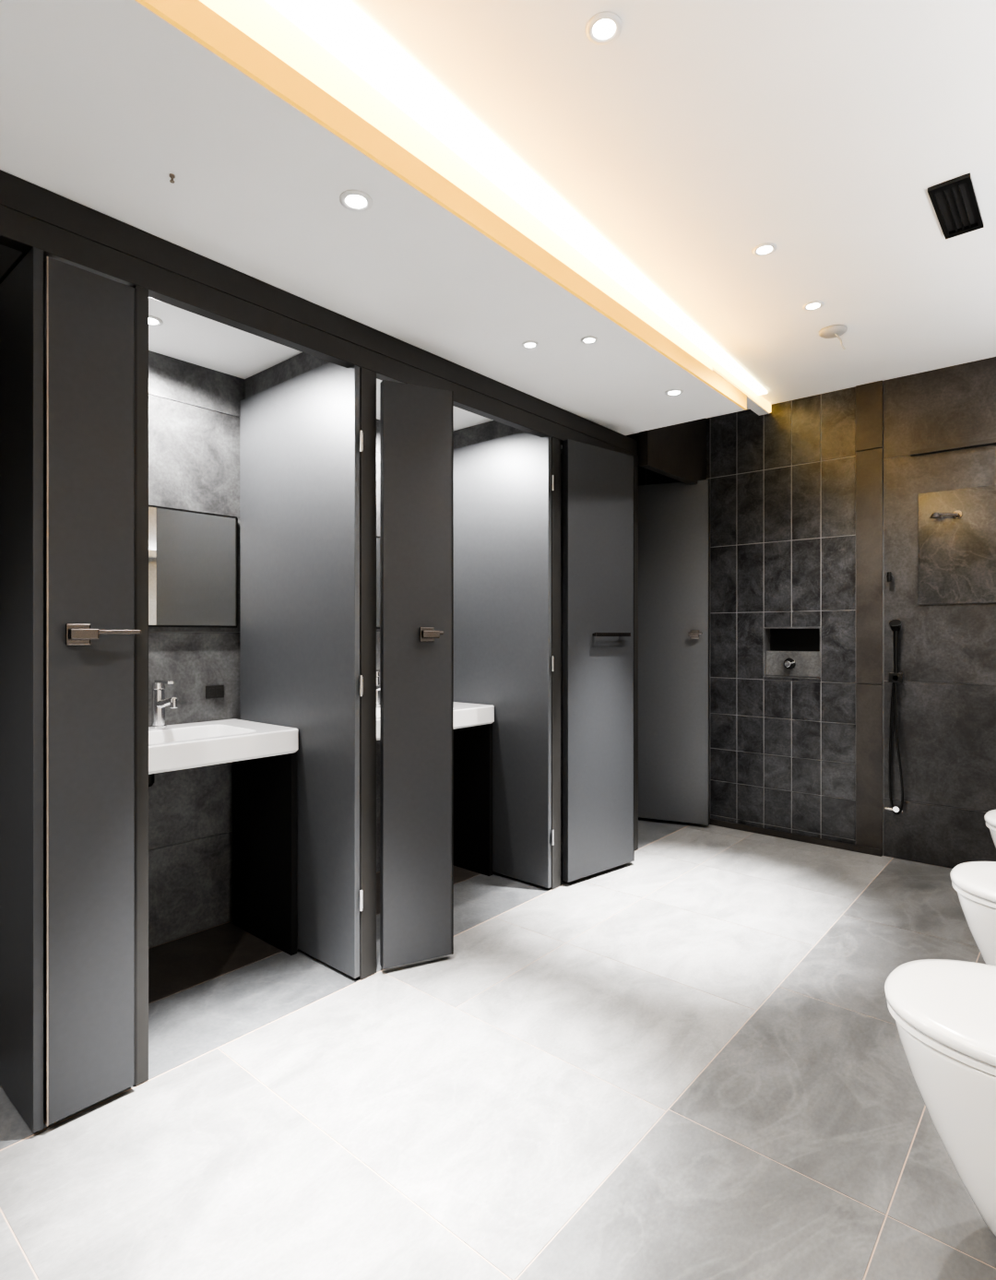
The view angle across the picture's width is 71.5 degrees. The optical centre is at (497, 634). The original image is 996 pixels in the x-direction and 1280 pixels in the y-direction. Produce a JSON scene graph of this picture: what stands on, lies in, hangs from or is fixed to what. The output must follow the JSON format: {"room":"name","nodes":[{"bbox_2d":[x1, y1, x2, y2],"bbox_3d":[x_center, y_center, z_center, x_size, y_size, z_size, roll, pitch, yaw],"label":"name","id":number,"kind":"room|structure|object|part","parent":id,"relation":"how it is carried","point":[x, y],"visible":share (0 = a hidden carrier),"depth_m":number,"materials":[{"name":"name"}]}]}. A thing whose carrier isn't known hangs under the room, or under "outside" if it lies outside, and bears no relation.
{"room":"public restroom","nodes":[
{"label":"public restroom","id":0,"kind":"room"},
{"bbox_2d":[244,352,330,398],"bbox_3d":[-0.744,0.055,2.594,0.727,2.188,0.038,0,0,41],"label":"wall","id":1,"kind":"structure","parent":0,"point":[297,365],"depth_m":2.64,"materials":[{"name":"grey tile"}]},
{"bbox_2d":[148,350,562,948],"bbox_3d":[-1.264,-0.085,2.624,0.100,2.470,5.930,0,0,41],"label":"wall","id":2,"kind":"structure","parent":0,"point":[194,409],"depth_m":2.66,"materials":[{"name":"tile"}]},
{"bbox_2d":[148,504,237,628],"bbox_3d":[-1.327,-0.249,2.458,0.021,0.444,0.845,0,0,41],"label":"vanity mirror","id":3,"kind":"object","parent":2,"relation":"attached to","point":[193,555],"visible":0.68,"depth_m":2.63,"materials":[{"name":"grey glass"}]},
{"bbox_2d":[205,685,224,699],"bbox_3d":[-1.111,0.225,2.716,0.011,0.050,0.070,0,0,41],"label":"power socket","id":4,"kind":"object","parent":2,"relation":"attached to","point":[212,691],"visible":1,"depth_m":2.71,"materials":[{"name":"black plastic"}]},
{"bbox_2d":[376,535,379,628],"bbox_3d":[-0.647,-0.249,3.248,0.021,0.444,0.890,0,0,41],"label":"vanity mirror","id":5,"kind":"object","parent":2,"relation":"attached to","point":[377,537],"visible":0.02,"depth_m":3.32,"materials":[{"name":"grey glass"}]},
{"bbox_2d":[0,0,769,449],"bbox_3d":[-0.680,-1.179,2.112,1.454,0.279,5.715,0,0,41],"label":"ceiling","id":6,"kind":"structure","parent":0,"point":[101,101],"depth_m":1.72,"materials":[{"name":"white paint"}]},
{"bbox_2d":[148,315,163,326],"bbox_3d":[-1.150,-1.036,2.286,0.078,0.006,0.078,0,0,41],"label":"recessed light","id":7,"kind":"object","parent":6,"relation":"in","point":[153,321],"depth_m":2.29,"materials":[{"name":"white plastic"}]},
{"bbox_2d":[169,173,175,183],"bbox_3d":[-0.738,-1.032,1.566,0.012,0.015,0.012,0,0,41],"label":"sprinkler head","id":8,"kind":"object","parent":6,"relation":"attached to","point":[172,176],"visible":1,"depth_m":1.56},
{"bbox_2d":[339,189,372,212],"bbox_3d":[-0.339,-1.036,1.656,0.078,0.006,0.078,0,0,41],"label":"recessed light","id":9,"kind":"object","parent":6,"relation":"in","point":[354,200],"depth_m":1.65,"materials":[{"name":"white plastic"}]},
{"bbox_2d":[136,0,770,412],"bbox_3d":[-0.181,-1.179,1.688,0.210,0.278,5.716,0,0,38],"label":"light","id":10,"kind":"object","parent":6,"relation":"attached to","point":[328,60],"visible":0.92,"depth_m":1.72,"materials":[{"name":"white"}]},
{"bbox_2d":[521,340,538,348],"bbox_3d":[0.115,-1.036,2.476,0.060,0.006,0.060,0,0,41],"label":"recessed light","id":11,"kind":"object","parent":6,"relation":"in","point":[529,344],"depth_m":2.47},
{"bbox_2d":[580,335,597,343],"bbox_3d":[0.322,-1.036,2.437,0.060,0.006,0.060,0,0,41],"label":"recessed light","id":12,"kind":"object","parent":6,"relation":"in","point":[588,339],"depth_m":2.43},
{"bbox_2d":[664,389,683,395],"bbox_3d":[0.755,-1.036,2.965,0.078,0.006,0.078,0,0,41],"label":"recessed light","id":13,"kind":"object","parent":6,"relation":"in","point":[671,392],"depth_m":2.96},
{"bbox_2d":[453,420,523,449],"bbox_3d":[-0.045,0.055,3.406,0.727,2.188,0.045,0,0,41],"label":"wall","id":14,"kind":"structure","parent":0,"point":[491,430],"depth_m":3.41,"materials":[{"name":"grey tile"}]},
{"bbox_2d":[0,817,995,1279],"bbox_3d":[-0.131,1.210,1.649,3.090,0.120,5.930,0,0,41],"label":"floor","id":15,"kind":"structure","parent":0,"point":[685,1059],"depth_m":1.68,"materials":[{"name":"tile"}]},
{"bbox_2d":[148,679,298,955],"bbox_3d":[-1.160,0.656,2.313,0.456,0.986,0.845,0,0,41],"label":"basin","id":16,"kind":"object","parent":15,"relation":"on","point":[263,756],"visible":0.78,"depth_m":2.52,"materials":[{"name":"ceramic"}]},
{"bbox_2d":[149,679,177,729],"bbox_3d":[-1.182,0.251,2.454,0.165,0.175,0.058,0,0,41],"label":"mixer tap","id":17,"kind":"object","parent":16,"relation":"on","point":[159,702],"depth_m":2.47,"materials":[{"name":"silver metal"}]},
{"bbox_3d":[-0.889,0.787,2.620,0.415,0.724,0.024,0,0,41],"label":"support panel","id":18,"kind":"part","parent":16,"relation":"part of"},
{"bbox_2d":[0,169,638,1085],"bbox_3d":[-1.158,0.055,2.054,0.745,2.188,4.985,0,0,41],"label":"cubicle frame","id":19,"kind":"object","parent":15,"relation":"on","point":[71,232],"visible":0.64,"depth_m":2.11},
{"bbox_2d":[0,247,45,1133],"bbox_3d":[-1.337,0.127,1.832,0.753,2.023,0.026,0,0,41],"label":"leaf","id":20,"kind":"object","parent":19,"relation":"attached to","point":[21,292],"depth_m":1.63,"materials":[{"name":"laminate"}]},
{"bbox_3d":[-1.058,0.140,1.600,0.024,1.490,0.014,0,0,41],"label":"hinges","id":21,"kind":"part","parent":20,"relation":"part of","materials":[{"name":"metal"}]},
{"bbox_2d":[43,256,134,1125],"bbox_3d":[-0.987,0.130,1.674,0.036,2.000,0.192,0,0,41],"label":"leaf","id":22,"kind":"object","parent":19,"relation":"attached to","point":[91,315],"depth_m":1.66,"materials":[{"name":"laminate"}]},
{"bbox_3d":[-1.037,0.130,1.592,0.005,2.000,0.003,0,0,41],"label":"bronze edge","id":23,"kind":"part","parent":22,"relation":"part of","materials":[{"name":"brown metal"}]},
{"bbox_2d":[65,623,141,645],"bbox_3d":[-0.945,0.000,1.657,0.052,0.052,0.155,0,0,41],"label":"door handle","id":24,"kind":"object","parent":22,"relation":"attached to","point":[76,634],"depth_m":1.62,"materials":[{"name":"silver metal"}]},
{"bbox_2d":[134,287,137,1084],"bbox_3d":[-0.923,0.130,1.749,0.035,2.000,0.006,0,0,41],"label":"band","id":25,"kind":"object","parent":22,"relation":"attached to","point":[136,290],"visible":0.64,"depth_m":1.74,"materials":[{"name":"black metal"}]},
{"bbox_2d":[239,362,363,978],"bbox_3d":[-0.738,0.102,2.530,0.751,2.073,0.026,0,0,41],"label":"partition wall","id":26,"kind":"structure","parent":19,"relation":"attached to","point":[300,435],"depth_m":2.44,"materials":[{"name":"grey laminate"}]},
{"bbox_3d":[-0.458,0.120,2.297,0.024,1.590,0.014,0,0,41],"label":"hinges","id":27,"kind":"part","parent":26,"relation":"part of","materials":[{"name":"silver metal"}]},
{"bbox_2d":[379,379,451,969],"bbox_3d":[-0.283,0.135,2.404,0.250,1.990,0.035,0,0,-26],"label":"leaf","id":28,"kind":"object","parent":19,"relation":"attached to","point":[416,420],"visible":1,"depth_m":2.38,"materials":[{"name":"laminate"}]},
{"bbox_2d":[419,627,443,641],"bbox_3d":[-0.230,0.000,2.382,0.075,0.052,0.052,0,0,-26],"label":"door handle","id":29,"kind":"object","parent":28,"relation":"attached to","point":[426,634],"depth_m":2.37,"materials":[{"name":"silver metal"}]},
{"bbox_2d":[451,391,453,954],"bbox_3d":[-0.168,0.135,2.461,0.006,1.990,0.035,0,0,-27],"label":"band","id":30,"kind":"object","parent":28,"relation":"attached to","point":[452,391],"visible":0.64,"depth_m":2.44,"materials":[{"name":"black metal"}]},
{"bbox_2d":[453,431,554,888],"bbox_3d":[-0.039,0.102,3.343,0.751,2.073,0.026,0,0,41],"label":"partition","id":31,"kind":"object","parent":19,"relation":"attached to","point":[503,485],"depth_m":3.24,"materials":[{"name":"grey laminate"}]},
{"bbox_3d":[0.241,0.115,3.110,0.024,1.660,0.014,0,0,41],"label":"hinges","id":32,"kind":"part","parent":31,"relation":"part of","materials":[{"name":"silver metal"}]},
{"bbox_2d":[562,438,633,882],"bbox_3d":[0.486,0.120,3.312,0.465,2.020,0.035,0,0,-40],"label":"leaf","id":33,"kind":"object","parent":19,"relation":"attached to","point":[598,482],"visible":1,"depth_m":3.27,"materials":[{"name":"laminate"}]},
{"bbox_2d":[592,632,630,636],"bbox_3d":[0.541,0.000,3.312,0.250,0.018,0.036,0,0,-40],"label":"bar","id":34,"kind":"object","parent":33,"relation":"attached to","point":[594,634],"visible":1,"depth_m":3.29,"materials":[{"name":"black metal"}]},
{"bbox_2d":[633,456,634,861],"bbox_3d":[0.666,0.120,3.463,0.006,2.020,0.035,0,0,-40],"label":"band","id":35,"kind":"object","parent":33,"relation":"attached to","point":[634,456],"visible":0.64,"depth_m":3.45,"materials":[{"name":"black metal"}]},
{"bbox_2d":[376,669,494,876],"bbox_3d":[-0.483,0.656,3.101,0.456,0.986,0.912,0,0,41],"label":"basin","id":36,"kind":"object","parent":15,"relation":"on","point":[472,722],"visible":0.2,"depth_m":3.34,"materials":[{"name":"ceramic"}]},
{"bbox_2d":[376,669,379,707],"bbox_3d":[-0.536,0.251,3.205,0.165,0.175,0.058,0,0,41],"label":"mixer tap","id":37,"kind":"object","parent":36,"relation":"on","point":[377,670],"depth_m":3.22,"materials":[{"name":"silver metal"}]},
{"bbox_2d":[376,701,494,740],"bbox_3d":[-0.483,0.381,3.101,0.456,0.086,0.912,0,0,41],"label":"basin","id":38,"kind":"object","parent":36,"relation":"in","point":[466,715],"depth_m":3.19,"materials":[{"name":"ceramic"}]},
{"bbox_3d":[-0.190,0.787,3.432,0.415,0.724,0.024,0,0,41],"label":"support panel","id":39,"kind":"part","parent":36,"relation":"part of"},
{"bbox_2d":[638,479,708,825],"bbox_3d":[0.963,0.105,4.248,0.636,2.050,0.035,0,0,24],"label":"leaf","id":40,"kind":"object","parent":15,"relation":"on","point":[673,516],"visible":0.56,"depth_m":4.18,"materials":[{"name":"grey laminate"}]},
{"bbox_2d":[688,629,702,639],"bbox_3d":[1.175,0.000,4.106,0.080,0.052,0.052,0,0,24],"label":"door handle","id":41,"kind":"object","parent":40,"relation":"attached to","point":[693,634],"depth_m":4.09,"materials":[{"name":"silver metal"}]},
{"bbox_2d":[708,479,710,825],"bbox_3d":[1.256,0.105,4.118,0.006,2.050,0.035,0,0,24],"label":"band","id":42,"kind":"object","parent":40,"relation":"attached to","point":[708,480],"visible":1,"depth_m":4.10,"materials":[{"name":"black metal"}]},
{"bbox_2d":[884,959,995,1235],"bbox_3d":[1.044,0.569,1.258,0.596,1.118,0.400,0,0,41],"label":"toilet","id":43,"kind":"object","parent":15,"relation":"on","point":[943,1012],"visible":1,"depth_m":1.27,"materials":[{"name":"ceramic"}]},
{"bbox_3d":[1.027,0.721,1.273,0.551,0.029,0.400,0,0,41],"label":"lid","id":44,"kind":"part","parent":43,"relation":"part of","materials":[{"name":"ceramic"}]},
{"bbox_2d":[950,861,995,966],"bbox_3d":[1.608,0.569,1.914,0.596,1.118,0.400,0,0,41],"label":"toilet","id":45,"kind":"object","parent":15,"relation":"on","point":[974,882],"visible":1,"depth_m":1.97,"materials":[{"name":"ceramic"}]},
{"bbox_3d":[1.591,0.721,1.929,0.551,0.029,0.400,0,0,41],"label":"lid","id":46,"kind":"part","parent":45,"relation":"part of","materials":[{"name":"ceramic"}]},
{"bbox_3d":[1.614,0.942,1.910,0.582,0.373,0.380,0,0,41],"label":"bowl","id":47,"kind":"part","parent":45,"relation":"part of","materials":[{"name":"ceramic"}]},
{"bbox_2d":[983,809,995,848],"bbox_3d":[2.169,0.569,2.566,0.596,1.118,0.400,0,0,41],"label":"toilet","id":48,"kind":"object","parent":15,"relation":"on","point":[989,816],"visible":1,"depth_m":2.68,"materials":[{"name":"ceramic"}]},
{"bbox_3d":[2.152,0.721,2.581,0.551,0.029,0.400,0,0,41],"label":"lid","id":49,"kind":"part","parent":48,"relation":"part of","materials":[{"name":"ceramic"}]},
{"bbox_3d":[2.174,0.942,2.562,0.582,0.373,0.380,0,0,41],"label":"bowl","id":50,"kind":"part","parent":48,"relation":"part of","materials":[{"name":"ceramic"}]},
{"bbox_2d":[561,453,562,834],"bbox_3d":[0.421,0.055,3.948,0.727,2.188,0.035,0,0,41],"label":"wall","id":51,"kind":"structure","parent":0,"point":[562,454],"depth_m":3.97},
{"bbox_2d":[639,417,706,484],"bbox_3d":[1.013,-1.109,3.961,0.050,0.419,0.732,0,0,41],"label":"wall","id":52,"kind":"structure","parent":0,"point":[678,452],"depth_m":3.94,"materials":[{"name":"paint"}]},
{"bbox_2d":[349,0,995,435],"bbox_3d":[-0.131,-1.370,1.649,3.090,0.100,5.930,0,0,41],"label":"ceiling","id":53,"kind":"structure","parent":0,"point":[707,133],"depth_m":1.87,"materials":[{"name":"paint"}]},
{"bbox_2d":[585,11,622,44],"bbox_3d":[0.231,-1.316,1.504,0.078,0.006,0.078,0,0,41],"label":"recessed light","id":54,"kind":"object","parent":53,"relation":"in","point":[604,28],"depth_m":1.50,"materials":[{"name":"white plastic"}]},
{"bbox_2d":[752,242,776,256],"bbox_3d":[0.913,-1.316,2.368,0.078,0.006,0.078,0,0,41],"label":"recessed light","id":55,"kind":"object","parent":53,"relation":"in","point":[766,248],"depth_m":2.36,"materials":[{"name":"white plastic"}]},
{"bbox_2d":[802,300,823,310],"bbox_3d":[1.264,-1.316,2.773,0.078,0.006,0.078,0,0,41],"label":"recessed light","id":56,"kind":"object","parent":53,"relation":"in","point":[815,304],"depth_m":2.77,"materials":[{"name":"white plastic"}]},
{"bbox_2d":[818,324,846,349],"bbox_3d":[1.452,-1.274,2.999,0.110,0.092,0.110,0,0,41],"label":"ceiling sensor","id":57,"kind":"object","parent":53,"relation":"attached to","point":[833,331],"depth_m":2.98,"materials":[{"name":"white plastic"}]},
{"bbox_2d":[927,172,983,239],"bbox_3d":[1.415,-1.314,2.133,0.104,0.011,0.326,0,0,41],"label":"ceiling vent","id":58,"kind":"object","parent":53,"relation":"in","point":[954,202],"depth_m":2.12,"materials":[{"name":"black metal"}]},
{"bbox_2d":[625,356,995,868],"bbox_3d":[1.772,-0.085,3.862,2.890,2.470,0.132,0,0,41],"label":"wall","id":59,"kind":"structure","parent":0,"point":[814,499],"depth_m":3.69,"materials":[{"name":"tile"}]},
{"bbox_2d":[763,627,820,679],"bbox_3d":[1.675,0.102,3.920,0.309,0.285,0.128,0,0,41],"label":"shower niche","id":60,"kind":"object","parent":59,"relation":"attached to","point":[788,652],"visible":0.96,"depth_m":3.94,"materials":[{"name":"grey stone"}]},
{"bbox_3d":[1.643,0.165,3.887,0.057,0.036,0.036,0,0,41],"label":"mixer knob","id":61,"kind":"part","parent":60,"relation":"part of","materials":[{"name":"silver metal"}]},
{"bbox_3d":[1.648,0.165,3.910,0.064,0.064,0.006,0,0,41],"label":"mixer plate","id":62,"kind":"part","parent":60,"relation":"part of","materials":[{"name":"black metal"}]},
{"bbox_2d":[710,818,881,856],"bbox_3d":[1.635,1.132,3.886,0.930,0.034,0.009,0,0,41],"label":"baseboard","id":63,"kind":"structure","parent":59,"relation":"attached to","point":[743,827],"depth_m":3.85,"materials":[{"name":"tile"}]},
{"bbox_2d":[885,571,903,814],"bbox_3d":[2.022,0.298,3.522,0.075,1.237,0.089,0,0,8],"label":"shower","id":64,"kind":"object","parent":59,"relation":"attached to","point":[895,678],"visible":1,"depth_m":3.51,"materials":[{"name":"black metal"}]},
{"bbox_2d":[885,805,902,812],"bbox_3d":[2.031,0.890,3.542,0.080,0.028,0.040,0,0,41],"label":"wall outlet","id":65,"kind":"object","parent":64,"relation":"attached to","point":[896,808],"depth_m":3.52,"materials":[{"name":"silver metal"}]},
{"bbox_2d":[910,438,995,456],"bbox_3d":[2.451,-0.915,3.187,0.960,0.020,0.029,0,0,41],"label":"trim","id":66,"kind":"structure","parent":59,"relation":"attached to","point":[981,443],"depth_m":3.37,"materials":[{"name":"black metal"}]},
{"bbox_2d":[918,485,995,604],"bbox_3d":[2.418,-0.430,3.230,0.787,0.560,0.007,0,0,41],"label":"panel","id":67,"kind":"object","parent":59,"relation":"attached to","point":[957,556],"visible":1,"depth_m":3.38,"materials":[{"name":"grey stone"}]},
{"bbox_2d":[929,509,962,518],"bbox_3d":[2.183,-0.585,3.374,0.130,0.040,0.080,0,0,41],"label":"shower head","id":68,"kind":"object","parent":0,"point":[957,514],"depth_m":3.37}
]}

